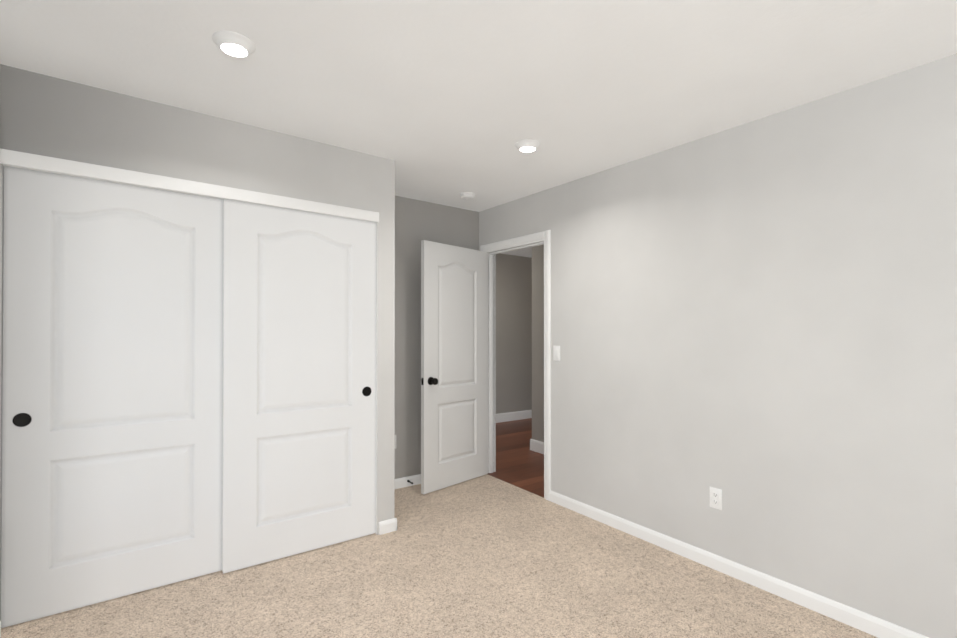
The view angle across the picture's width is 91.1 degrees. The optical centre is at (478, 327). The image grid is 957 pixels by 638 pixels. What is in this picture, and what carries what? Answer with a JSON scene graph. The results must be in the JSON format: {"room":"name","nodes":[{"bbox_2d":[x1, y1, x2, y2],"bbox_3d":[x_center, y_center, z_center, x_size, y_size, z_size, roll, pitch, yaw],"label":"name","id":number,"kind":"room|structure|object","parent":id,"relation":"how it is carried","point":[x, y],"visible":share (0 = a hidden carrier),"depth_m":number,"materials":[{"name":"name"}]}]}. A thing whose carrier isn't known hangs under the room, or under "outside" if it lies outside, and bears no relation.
{"room":"empty bedroom","nodes":[
{"label":"empty bedroom","id":0,"kind":"room"},
{"bbox_2d":[0,164,3,620],"bbox_3d":[-1.029,0.094,0.528,0.115,2.470,5.265,0,0,-36],"label":"wall","id":1,"kind":"structure","parent":0,"point":[1,261],"depth_m":2.05,"materials":[{"name":"grey paint"}]},
{"bbox_2d":[0,64,394,534],"bbox_3d":[-1.517,0.107,2.843,1.854,2.455,0.732,0,0,-36],"label":"wall","id":2,"kind":"structure","parent":0,"point":[45,115],"depth_m":2.49,"materials":[{"name":"grey paint"}]},
{"bbox_2d":[1,166,223,627],"bbox_3d":[-1.731,0.306,2.316,0.874,2.019,0.038,0,0,-36],"label":"closet door","id":3,"kind":"structure","parent":2,"relation":"in","point":[112,440],"depth_m":2.26,"materials":[{"name":"white wood"}]},
{"bbox_2d":[2,164,223,199],"bbox_3d":[-1.379,-0.698,2.559,1.727,0.016,0.096,0,0,-36],"label":"trim","id":4,"kind":"structure","parent":2,"relation":"attached to","point":[109,181],"depth_m":2.26,"materials":[{"name":"white wood"}]},
{"bbox_2d":[0,148,378,533],"bbox_3d":[-1.375,0.288,2.551,1.734,2.087,0.134,0,0,-36],"label":"trim","id":5,"kind":"structure","parent":2,"relation":"attached to","point":[41,162],"depth_m":2.38,"materials":[{"name":"white wood"}]},
{"bbox_2d":[222,199,375,573],"bbox_3d":[-1.022,0.316,2.786,0.874,2.019,0.038,0,0,-36],"label":"closet door","id":6,"kind":"structure","parent":2,"relation":"in","point":[299,381],"depth_m":2.74,"materials":[{"name":"white wood"}]},
{"bbox_2d":[379,518,396,533],"bbox_3d":[-0.764,1.297,3.367,0.037,0.084,0.722,0,0,-36],"label":"baseboard","id":7,"kind":"structure","parent":2,"relation":"attached to","point":[390,525],"depth_m":3.05,"materials":[{"name":"white wood"}]},
{"bbox_2d":[394,196,478,478],"bbox_3d":[-1.272,0.113,3.550,3.089,2.465,0.115,0,0,-36],"label":"wall","id":8,"kind":"structure","parent":0,"point":[417,222],"depth_m":4.00,"materials":[{"name":"grey paint"}]},
{"bbox_2d":[394,474,420,488],"bbox_3d":[-0.488,1.304,4.041,1.235,0.090,0.014,0,0,-36],"label":"baseboard","id":9,"kind":"structure","parent":8,"relation":"attached to","point":[416,479],"depth_m":3.95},
{"bbox_2d":[0,474,877,637],"bbox_3d":[0.212,1.382,1.437,3.204,0.154,5.265,0,0,-36],"label":"floor carpet","id":10,"kind":"object","parent":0,"point":[486,556],"visible":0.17,"depth_m":2.36,"materials":[{"name":"beige carpet"}]},
{"bbox_2d":[0,0,956,257],"bbox_3d":[0.943,-1.135,3.061,6.289,0.178,6.980,0,0,-36],"label":"ceiling","id":11,"kind":"structure","parent":0,"point":[445,102],"depth_m":1.99,"materials":[{"name":"white paint"}]},
{"bbox_2d":[212,31,255,57],"bbox_3d":[-0.959,-1.101,1.841,0.152,0.032,0.152,0,0,-36],"label":"recessed light","id":12,"kind":"object","parent":11,"relation":"in","point":[233,44],"visible":1,"depth_m":1.81,"materials":[{"name":"white plastic"}]},
{"bbox_2d":[460,192,474,199],"bbox_3d":[-0.092,-1.073,3.862,0.128,0.043,0.128,0,0,-36],"label":"smoke detector","id":13,"kind":"object","parent":11,"relation":"attached to","point":[467,196],"visible":1,"depth_m":3.82,"materials":[{"name":"white plastic"}]},
{"bbox_2d":[515,139,539,152],"bbox_3d":[0.295,-1.082,2.818,0.152,0.032,0.152,0,0,-36],"label":"recessed light","id":14,"kind":"object","parent":11,"relation":"in","point":[527,146],"visible":1,"depth_m":2.78,"materials":[{"name":"white plastic"}]},
{"bbox_2d":[496,253,527,413],"bbox_3d":[0.189,0.149,6.763,2.850,2.463,0.115,0,0,-36],"label":"wall","id":15,"kind":"structure","parent":0,"point":[519,333],"depth_m":6.92,"materials":[{"name":"paint"}]},
{"bbox_2d":[496,410,531,422],"bbox_3d":[0.229,1.307,6.705,2.855,0.147,0.014,0,0,-36],"label":"baseboard","id":16,"kind":"structure","parent":15,"relation":"attached to","point":[518,415],"depth_m":6.91,"materials":[{"name":"white wood"}]},
{"bbox_2d":[488,418,543,497],"bbox_3d":[2.185,1.419,3.962,2.970,0.159,6.980,0,0,-36],"label":"floor","id":17,"kind":"structure","parent":0,"point":[519,463],"depth_m":4.86,"materials":[{"name":"brown wood"}]},
{"bbox_2d":[528,245,543,441],"bbox_3d":[2.253,0.142,3.059,0.115,2.471,5.435,0,0,-36],"label":"wall","id":18,"kind":"structure","parent":0,"point":[536,263],"depth_m":5.15,"materials":[{"name":"paint"}]},
{"bbox_2d":[530,439,543,453],"bbox_3d":[2.162,1.299,3.065,0.014,0.154,5.334,0,0,-36],"label":"baseboard","id":19,"kind":"structure","parent":18,"relation":"attached to","point":[536,446],"depth_m":5.12,"materials":[{"name":"white wood"}]},
{"bbox_2d":[479,53,956,637],"bbox_3d":[1.037,0.132,3.122,0.115,2.479,6.980,0,0,-36],"label":"wall","id":20,"kind":"structure","parent":0,"point":[755,321],"depth_m":2.36,"materials":[{"name":"grey paint"}]},
{"bbox_2d":[421,240,487,493],"bbox_3d":[-0.185,0.321,4.037,0.175,2.035,0.773,0,-1,43],"label":"hall door","id":21,"kind":"structure","parent":20,"relation":"in","point":[454,365],"depth_m":3.98,"materials":[{"name":"white wood"}]},
{"bbox_2d":[480,230,550,500],"bbox_3d":[0.334,0.295,4.058,0.134,2.119,0.909,0,0,-36],"label":"door frame","id":22,"kind":"structure","parent":20,"relation":"attached to","point":[546,235],"depth_m":3.75,"materials":[{"name":"white wood"}]},
{"bbox_2d":[553,346,559,360],"bbox_3d":[0.600,0.199,3.606,0.011,0.115,0.070,0,0,-36],"label":"light switch","id":23,"kind":"object","parent":20,"relation":"attached to","point":[556,353],"visible":1,"depth_m":3.60,"materials":[{"name":"white plastic"}]},
{"bbox_2d":[710,487,721,509],"bbox_3d":[1.326,0.956,2.622,0.008,0.115,0.070,0,0,-36],"label":"outlet","id":24,"kind":"object","parent":20,"relation":"attached to","point":[715,498],"visible":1,"depth_m":2.62,"materials":[{"name":"white plastic"}]},
{"bbox_2d":[549,491,928,637],"bbox_3d":[1.774,1.311,2.008,0.014,0.102,4.095,0,0,-36],"label":"baseboard","id":25,"kind":"structure","parent":20,"relation":"attached to","point":[855,618],"depth_m":2.46,"materials":[{"name":"white wood"}]}
]}

